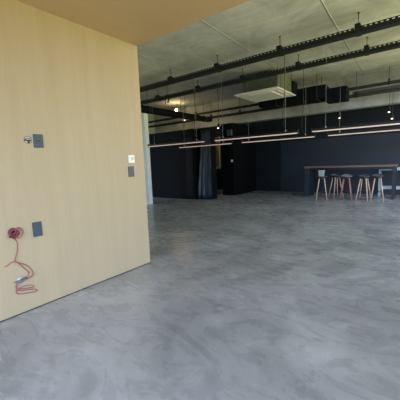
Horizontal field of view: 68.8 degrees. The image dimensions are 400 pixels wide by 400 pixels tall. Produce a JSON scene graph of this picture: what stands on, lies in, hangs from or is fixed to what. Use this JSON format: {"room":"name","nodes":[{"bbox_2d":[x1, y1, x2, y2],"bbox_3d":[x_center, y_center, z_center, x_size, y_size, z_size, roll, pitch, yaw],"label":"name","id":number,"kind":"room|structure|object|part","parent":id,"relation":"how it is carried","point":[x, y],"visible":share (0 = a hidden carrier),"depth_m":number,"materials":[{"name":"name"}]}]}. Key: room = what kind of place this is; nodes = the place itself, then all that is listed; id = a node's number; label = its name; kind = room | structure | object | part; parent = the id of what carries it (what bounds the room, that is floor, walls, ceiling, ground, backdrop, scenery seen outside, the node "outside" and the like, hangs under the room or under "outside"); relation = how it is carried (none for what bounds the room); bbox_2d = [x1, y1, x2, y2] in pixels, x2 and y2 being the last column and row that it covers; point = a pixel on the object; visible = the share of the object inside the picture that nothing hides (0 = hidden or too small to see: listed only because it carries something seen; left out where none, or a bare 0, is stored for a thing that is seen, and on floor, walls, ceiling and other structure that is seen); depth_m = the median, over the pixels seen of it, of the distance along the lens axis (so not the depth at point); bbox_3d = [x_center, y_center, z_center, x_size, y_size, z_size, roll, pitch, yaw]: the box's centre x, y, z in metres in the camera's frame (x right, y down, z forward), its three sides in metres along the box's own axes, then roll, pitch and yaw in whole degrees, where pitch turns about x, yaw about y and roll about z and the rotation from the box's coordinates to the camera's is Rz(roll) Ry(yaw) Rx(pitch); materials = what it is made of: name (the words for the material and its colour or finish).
{"room":"empty office space","nodes":[
{"label":"empty office space","id":0,"kind":"room"},
{"bbox_2d":[0,0,149,320],"bbox_3d":[-1.944,-0.283,2.252,0.145,2.742,3.888,3,9,37],"label":"wall","id":1,"kind":"structure","parent":0,"point":[71,84],"depth_m":2.91,"materials":[{"name":"brown wood"}]},
{"bbox_2d":[24,136,31,143],"bbox_3d":[-1.547,-0.540,2.629,0.015,0.068,0.068,3,9,37],"label":"wall box","id":2,"kind":"object","parent":1,"relation":"attached to","point":[27,139],"visible":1,"depth_m":2.63,"materials":[{"name":"grey metal"}]},
{"bbox_2d":[32,221,42,236],"bbox_3d":[-1.520,0.272,2.731,0.010,0.137,0.082,3,9,37],"label":"blank plate","id":3,"kind":"object","parent":1,"relation":"attached to","point":[37,226],"visible":1,"depth_m":2.73,"materials":[{"name":"grey plastic"}]},
{"bbox_2d":[33,134,43,147],"bbox_3d":[-1.492,-0.546,2.700,0.017,0.122,0.085,3,9,37],"label":"switch plate","id":4,"kind":"object","parent":1,"relation":"attached to","point":[37,138],"visible":1,"depth_m":2.69,"materials":[{"name":"grey plastic"}]},
{"bbox_2d":[0,262,150,321],"bbox_3d":[-1.833,1.075,2.379,0.006,0.008,3.888,3,9,37],"label":"baseboard","id":5,"kind":"structure","parent":1,"relation":"attached to","point":[149,262],"depth_m":2.99,"materials":[{"name":"black"}]},
{"bbox_2d":[128,166,133,176],"bbox_3d":[-0.843,-0.349,3.583,0.010,0.128,0.086,3,9,37],"label":"blank plate","id":6,"kind":"object","parent":1,"relation":"attached to","point":[130,168],"visible":1,"depth_m":3.58,"materials":[{"name":"grey plastic"}]},
{"bbox_2d":[128,155,134,162],"bbox_3d":[-0.838,-0.500,3.566,0.025,0.095,0.090,3,9,37],"label":"thermostat","id":7,"kind":"object","parent":1,"relation":"attached to","point":[131,159],"visible":1,"depth_m":3.56,"materials":[{"name":"white plastic"}]},
{"bbox_3d":[-1.647,0.283,2.569,0.003,0.080,0.080,3,9,37],"label":"outlet box","id":8,"kind":"object","parent":1,"relation":"attached to","visible":0},
{"bbox_2d":[5,227,36,293],"bbox_3d":[-1.608,0.558,2.615,0.035,0.638,0.240,3,9,37],"label":"cable","id":9,"kind":"object","parent":8,"relation":"hanging from","point":[12,229],"visible":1,"depth_m":2.61,"materials":[{"name":"red plastic"}]},
{"bbox_2d":[16,0,249,45],"bbox_3d":[0.094,-1.601,0.494,5.390,0.158,3.888,3,9,37],"label":"ceiling","id":10,"kind":"structure","parent":0,"point":[135,22],"depth_m":2.80,"materials":[{"name":"beige wood"}]},
{"bbox_2d":[141,113,152,203],"bbox_3d":[-2.188,-1.345,9.917,1.270,2.930,0.160,3,9,37],"label":"wall","id":11,"kind":"structure","parent":0,"point":[145,131],"depth_m":9.52,"materials":[{"name":"paint"}]},
{"bbox_2d":[141,113,154,133],"bbox_3d":[-6.134,-1.817,10.815,0.150,3.940,13.050,3,9,37],"label":"wall","id":12,"kind":"structure","parent":0,"point":[150,116],"depth_m":15.28,"materials":[{"name":"paint"}]},
{"bbox_2d":[149,129,199,199],"bbox_3d":[-1.973,-1.397,12.006,5.100,2.490,0.570,3,9,37],"label":"wall","id":13,"kind":"structure","parent":0,"point":[168,163],"depth_m":10.95,"materials":[{"name":"black paint"}]},
{"bbox_2d":[185,137,193,196],"bbox_3d":[-0.371,-1.164,10.448,0.310,2.100,0.020,3,9,37],"label":"door","id":14,"kind":"structure","parent":13,"relation":"in","point":[189,152],"depth_m":10.44,"materials":[{"name":"black"}]},
{"bbox_2d":[198,129,212,198],"bbox_3d":[0.143,-1.236,10.244,0.591,2.430,0.132,1,8,26],"label":"curtain","id":15,"kind":"object","parent":13,"relation":"hanging from","point":[204,179],"visible":0.98,"depth_m":10.23,"materials":[{"name":"black fabric"}]},
{"bbox_2d":[0,190,399,399],"bbox_3d":[-0.443,0.545,6.945,14.200,0.200,13.300,3,9,37],"label":"floor","id":16,"kind":"structure","parent":0,"point":[254,295],"depth_m":2.52,"materials":[{"name":"concrete"}]},
{"bbox_2d":[316,175,326,199],"bbox_3d":[3.879,-0.419,9.318,0.346,0.780,0.346,1,8,23],"label":"bar stool","id":17,"kind":"object","parent":16,"relation":"on","point":[324,176],"visible":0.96,"depth_m":9.18,"materials":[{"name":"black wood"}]},
{"bbox_2d":[318,170,324,175],"bbox_3d":[3.854,-0.842,9.270,0.164,0.205,0.148,3,9,37],"label":"storage box","id":18,"kind":"object","parent":17,"relation":"on","point":[321,172],"visible":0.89,"depth_m":9.21,"materials":[{"name":"grey"}]},
{"bbox_2d":[328,174,343,197],"bbox_3d":[4.423,-0.463,9.505,0.346,0.780,0.346,-3,7,-6],"label":"bar stool","id":19,"kind":"object","parent":16,"relation":"on","point":[336,176],"visible":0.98,"depth_m":9.41,"materials":[{"name":"black wood"}]},
{"bbox_2d":[339,174,352,200],"bbox_3d":[4.477,-0.394,8.942,0.346,0.780,0.346,2,8,31],"label":"bar stool","id":20,"kind":"object","parent":16,"relation":"on","point":[345,176],"visible":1,"depth_m":8.89,"materials":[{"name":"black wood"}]},
{"bbox_3d":[4.464,-0.732,8.899,0.319,0.098,0.309,2,8,31],"label":"seat","id":21,"kind":"part","parent":20,"relation":"part of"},
{"bbox_2d":[304,164,397,199],"bbox_3d":[4.893,-0.626,9.643,2.665,1.035,0.720,3,9,37],"label":"bar table","id":22,"kind":"object","parent":16,"relation":"on","point":[308,170],"visible":1,"depth_m":9.45,"materials":[{"name":"black wood"}]},
{"bbox_3d":[3.892,-0.653,10.401,0.155,0.975,0.680,3,9,37],"label":"panel","id":23,"kind":"part","parent":22,"relation":"part of","materials":[{"name":"black wood"}]},
{"bbox_3d":[4.722,-1.007,9.359,2.500,0.075,0.040,3,9,37],"label":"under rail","id":24,"kind":"part","parent":22,"relation":"part of","materials":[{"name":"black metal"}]},
{"bbox_3d":[5.733,-0.502,8.655,0.075,0.975,0.080,3,9,37],"label":"leg","id":25,"kind":"part","parent":22,"relation":"part of","materials":[{"name":"black metal"}]},
{"bbox_3d":[6.082,-0.574,9.113,0.075,0.975,0.080,3,9,37],"label":"leg","id":26,"kind":"part","parent":22,"relation":"part of","materials":[{"name":"black metal"}]},
{"bbox_2d":[355,174,370,200],"bbox_3d":[4.853,-0.372,8.659,0.346,0.780,0.346,-9,10,-44],"label":"bar stool","id":27,"kind":"object","parent":16,"relation":"on","point":[363,176],"visible":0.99,"depth_m":8.64,"materials":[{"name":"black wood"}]},
{"bbox_3d":[4.840,-0.711,8.617,0.309,0.098,0.319,-9,10,-44],"label":"seat","id":28,"kind":"part","parent":27,"relation":"part of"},
{"bbox_2d":[370,174,383,200],"bbox_3d":[5.192,-0.372,8.553,0.346,0.780,0.346,2,8,30],"label":"bar stool","id":29,"kind":"object","parent":16,"relation":"on","point":[375,176],"visible":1,"depth_m":8.48,"materials":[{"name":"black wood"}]},
{"bbox_3d":[5.040,-0.309,8.520,0.121,0.677,0.121,2,8,30],"label":"leg","id":30,"kind":"part","parent":29,"relation":"part of","materials":[{"name":"beige wood"}]},
{"bbox_3d":[5.179,-0.710,8.510,0.319,0.098,0.309,2,8,30],"label":"seat","id":31,"kind":"part","parent":29,"relation":"part of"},
{"bbox_3d":[5.235,-0.302,8.407,0.121,0.677,0.121,2,8,30],"label":"leg","id":32,"kind":"part","parent":29,"relation":"part of","materials":[{"name":"beige wood"}]},
{"bbox_2d":[378,167,399,195],"bbox_3d":[6.672,-0.566,9.074,1.900,0.925,0.450,3,9,37],"label":"side table","id":33,"kind":"object","parent":16,"relation":"on","point":[398,168],"visible":0.62,"depth_m":9.43,"materials":[{"name":"grey paint"}]},
{"bbox_3d":[5.809,-0.536,9.476,0.040,0.830,0.040,3,9,37],"label":"leg","id":34,"kind":"part","parent":33,"relation":"part of","materials":[{"name":"grey paint"}]},
{"bbox_2d":[200,127,216,198],"bbox_3d":[0.310,-1.285,10.437,0.440,2.490,0.330,3,9,37],"label":"wall pillar","id":35,"kind":"structure","parent":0,"point":[212,130],"depth_m":10.30,"materials":[{"name":"black paint"}]},
{"bbox_2d":[221,123,255,194],"bbox_3d":[1.629,-1.661,12.002,0.510,2.740,1.880,3,9,37],"label":"wall","id":36,"kind":"structure","parent":0,"point":[239,175],"depth_m":11.47,"materials":[{"name":"black paint"}]},
{"bbox_2d":[227,130,231,135],"bbox_3d":[1.112,-2.533,11.008,0.200,0.220,0.096,3,9,37],"label":"wall speaker","id":37,"kind":"object","parent":36,"relation":"attached to","point":[229,132],"visible":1,"depth_m":10.96,"materials":[{"name":"black plastic"}]},
{"bbox_2d":[137,0,399,109],"bbox_3d":[-0.601,-3.583,6.420,14.200,0.250,13.300,3,9,37],"label":"ceiling","id":38,"kind":"structure","parent":0,"point":[257,26],"depth_m":6.72,"materials":[{"name":"concrete"}]},
{"bbox_2d":[141,99,211,121],"bbox_3d":[-0.770,-3.629,11.386,0.268,0.898,4.150,3,9,37],"label":"duct","id":39,"kind":"object","parent":38,"relation":"hanging from","point":[147,109],"visible":0.91,"depth_m":10.92,"materials":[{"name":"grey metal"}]},
{"bbox_2d":[176,109,182,130],"bbox_3d":[-1.005,-3.939,14.348,0.300,1.015,0.120,3,9,37],"label":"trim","id":40,"kind":"structure","parent":38,"relation":"attached to","point":[179,126],"depth_m":14.30,"materials":[{"name":"concrete"}]},
{"bbox_2d":[186,107,192,128],"bbox_3d":[-0.486,-3.909,13.957,0.300,1.015,0.120,3,9,37],"label":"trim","id":41,"kind":"structure","parent":38,"relation":"attached to","point":[188,109],"depth_m":13.90,"materials":[{"name":"concrete"}]},
{"bbox_2d":[138,54,242,92],"bbox_3d":[-0.305,-3.756,8.625,0.023,0.026,8.382,3,9,36],"label":"trim","id":42,"kind":"structure","parent":38,"relation":"attached to","point":[138,54],"depth_m":8.11,"materials":[{"name":"grey metal"}]},
{"bbox_2d":[201,20,302,85],"bbox_3d":[1.391,-3.659,7.349,0.023,0.026,8.383,3,9,35],"label":"trim","id":43,"kind":"structure","parent":38,"relation":"attached to","point":[201,20],"depth_m":6.54,"materials":[{"name":"grey metal"}]},
{"bbox_2d":[234,66,295,101],"bbox_3d":[2.034,-3.566,9.090,1.410,0.657,1.470,3,9,37],"label":"air conditioner","id":44,"kind":"object","parent":38,"relation":"attached to","point":[268,88],"visible":0.92,"depth_m":8.78,"materials":[{"name":"white plastic"}]},
{"bbox_3d":[2.044,-3.288,9.126,1.410,0.060,1.470,3,9,37],"label":"panel","id":45,"kind":"part","parent":44,"relation":"part of","materials":[{"name":"white plastic"}]},
{"bbox_2d":[248,91,281,99],"bbox_3d":[2.046,-3.249,9.131,0.800,0.018,0.840,3,9,37],"label":"grille","id":46,"kind":"object","parent":44,"relation":"attached to","point":[270,94],"depth_m":9.04,"materials":[{"name":"white metal"}]},
{"bbox_3d":[2.557,-3.495,8.779,0.014,0.320,0.720,3,9,37],"label":"service panel","id":47,"kind":"part","parent":44,"relation":"part of","materials":[{"name":"grey metal"}]},
{"bbox_2d":[140,12,399,91],"bbox_3d":[1.031,-3.380,6.856,10.900,0.385,0.200,3,9,37],"label":"cable tray","id":48,"kind":"object","parent":38,"relation":"hanging from","point":[358,30],"visible":0.8,"depth_m":6.21,"materials":[{"name":"black metal"}]},
{"bbox_2d":[148,78,205,146],"bbox_3d":[-0.767,-2.450,8.370,2.201,1.712,0.064,3,9,37],"label":"linear pendant light","id":49,"kind":"object","parent":48,"relation":"hanging from","point":[196,140],"visible":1,"depth_m":8.21,"materials":[{"name":"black metal"}]},
{"bbox_2d":[148,141,203,146],"bbox_3d":[-0.735,-1.613,8.476,2.157,0.020,0.052,3,9,37],"label":"diffuser","id":50,"kind":"object","parent":49,"relation":"attached to","point":[185,142],"depth_m":8.43,"materials":[{"name":"beige plastic"}]},
{"bbox_2d":[214,54,298,140],"bbox_3d":[1.225,-2.336,6.871,2.191,1.712,0.064,3,9,37],"label":"linear pendant light","id":51,"kind":"object","parent":48,"relation":"hanging from","point":[297,131],"visible":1,"depth_m":6.57,"materials":[{"name":"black metal"}]},
{"bbox_2d":[215,133,296,140],"bbox_3d":[1.257,-1.499,6.978,2.147,0.020,0.052,3,9,37],"label":"diffuser","id":52,"kind":"object","parent":51,"relation":"attached to","point":[267,134],"depth_m":6.95,"materials":[{"name":"beige plastic"}]},
{"bbox_3d":[1.865,-2.330,6.385,0.129,1.650,0.012,3,9,37],"label":"feed cord","id":53,"kind":"part","parent":51,"relation":"part of","materials":[{"name":"black plastic"}]},
{"bbox_2d":[311,58,399,131],"bbox_3d":[3.194,-2.223,5.389,2.202,1.712,0.064,3,9,37],"label":"linear pendant light","id":54,"kind":"object","parent":48,"relation":"hanging from","point":[389,122],"visible":1,"depth_m":5.65,"materials":[{"name":"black metal"}]},
{"bbox_2d":[312,123,399,131],"bbox_3d":[3.227,-1.386,5.496,2.158,0.020,0.052,3,9,37],"label":"diffuser","id":55,"kind":"object","parent":54,"relation":"attached to","point":[372,124],"depth_m":5.66,"materials":[{"name":"beige plastic"}]},
{"bbox_2d":[141,37,399,104],"bbox_3d":[1.872,-3.563,7.960,10.900,0.365,0.200,3,9,37],"label":"cable tray","id":56,"kind":"object","parent":38,"relation":"hanging from","point":[366,51],"visible":0.9,"depth_m":7.57,"materials":[{"name":"black metal"}]},
{"bbox_2d":[179,89,232,147],"bbox_3d":[0.098,-2.627,9.457,2.147,1.742,0.064,3,9,37],"label":"linear pendant light","id":57,"kind":"object","parent":56,"relation":"hanging from","point":[231,142],"visible":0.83,"depth_m":9.39,"materials":[{"name":"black metal"}]},
{"bbox_2d":[179,143,230,147],"bbox_3d":[0.131,-1.775,9.566,2.103,0.020,0.052,3,9,37],"label":"diffuser","id":58,"kind":"object","parent":57,"relation":"attached to","point":[210,144],"depth_m":9.55,"materials":[{"name":"beige plastic"}]},
{"bbox_2d":[327,82,399,135],"bbox_3d":[4.020,-2.402,6.506,2.202,1.742,0.064,3,9,37],"label":"linear pendant light","id":59,"kind":"object","parent":56,"relation":"hanging from","point":[396,128],"visible":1,"depth_m":6.79,"materials":[{"name":"black metal"}]},
{"bbox_2d":[328,129,399,135],"bbox_3d":[4.053,-1.550,6.614,2.158,0.020,0.052,3,9,37],"label":"diffuser","id":60,"kind":"object","parent":59,"relation":"attached to","point":[374,130],"depth_m":6.79,"materials":[{"name":"beige plastic"}]},
{"bbox_2d":[148,76,399,127],"bbox_3d":[2.707,-3.738,10.805,13.760,0.800,0.136,3,9,37],"label":"ceiling pipe","id":61,"kind":"object","parent":38,"relation":"attached to","point":[355,95],"visible":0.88,"depth_m":10.68,"materials":[{"name":"grey metal"}]},
{"bbox_2d":[148,66,399,122],"bbox_3d":[2.763,-3.875,10.868,13.760,0.548,0.132,3,9,37],"label":"ceiling pipe","id":62,"kind":"object","parent":38,"relation":"attached to","point":[388,82],"visible":0.52,"depth_m":11.41,"materials":[{"name":"grey metal"}]},
{"bbox_2d":[154,68,399,132],"bbox_3d":[3.201,-3.733,11.462,13.800,1.015,0.330,3,9,37],"label":"trim","id":63,"kind":"structure","parent":38,"relation":"hanging from","point":[377,100],"depth_m":10.84,"materials":[{"name":"black painted steel"}]},
{"bbox_2d":[303,68,303,103],"bbox_3d":[2.655,-2.904,7.466,0.006,0.858,0.064,3,9,37],"label":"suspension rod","id":64,"kind":"object","parent":38,"relation":"hanging from","point":[303,68],"depth_m":7.47,"materials":[{"name":"black metal"}]},
{"bbox_3d":[2.676,-2.510,7.512,0.129,1.680,0.012,3,9,37],"label":"feed cord","id":65,"kind":"part","parent":64,"relation":"part of","materials":[{"name":"black plastic"}]},
{"bbox_2d":[259,77,348,108],"bbox_3d":[3.265,-3.552,9.612,2.840,0.909,0.980,3,9,37],"label":"air duct","id":66,"kind":"object","parent":38,"relation":"hanging from","point":[321,92],"visible":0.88,"depth_m":9.33,"materials":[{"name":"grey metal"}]},
{"bbox_2d":[320,0,363,74],"bbox_3d":[2.973,-3.576,6.220,0.023,0.026,8.283,3,9,35],"label":"trim","id":67,"kind":"structure","parent":38,"relation":"attached to","point":[320,0],"depth_m":5.85,"materials":[{"name":"grey metal"}]},
{"bbox_2d":[212,104,399,194],"bbox_3d":[3.407,-2.314,11.844,14.100,3.940,0.230,3,9,37],"label":"wall","id":68,"kind":"structure","parent":0,"point":[377,148],"depth_m":10.82,"materials":[{"name":"black paint"}]},
{"bbox_2d":[216,137,220,168],"bbox_3d":[0.838,-2.188,13.649,0.300,1.470,0.100,3,9,37],"label":"window","id":69,"kind":"structure","parent":68,"relation":"in","point":[218,147],"depth_m":13.62,"materials":[{"name":"beige"}]},
{"bbox_3d":[0.930,-2.209,13.588,0.060,1.420,0.080,3,9,37],"label":"frame","id":70,"kind":"part","parent":69,"relation":"part of","materials":[{"name":"beige wood"}]},
{"bbox_2d":[241,121,315,142],"bbox_3d":[2.094,-1.890,8.052,2.126,0.487,0.064,3,9,37],"label":"linear pendant light","id":71,"kind":"object","parent":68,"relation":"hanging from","point":[281,138],"depth_m":7.96,"materials":[{"name":"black metal"}]},
{"bbox_2d":[242,136,314,142],"bbox_3d":[2.094,-1.663,8.088,2.086,0.020,0.052,3,9,37],"label":"diffuser","id":72,"kind":"object","parent":71,"relation":"attached to","point":[293,137],"depth_m":8.03,"materials":[{"name":"beige plastic"}]},
{"bbox_2d":[352,84,399,94],"bbox_3d":[6.695,-3.373,8.390,4.100,0.120,0.411,3,9,37],"label":"flat tray","id":73,"kind":"object","parent":68,"relation":"attached to","point":[398,85],"visible":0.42,"depth_m":9.04,"materials":[{"name":"grey metal"}]}
]}

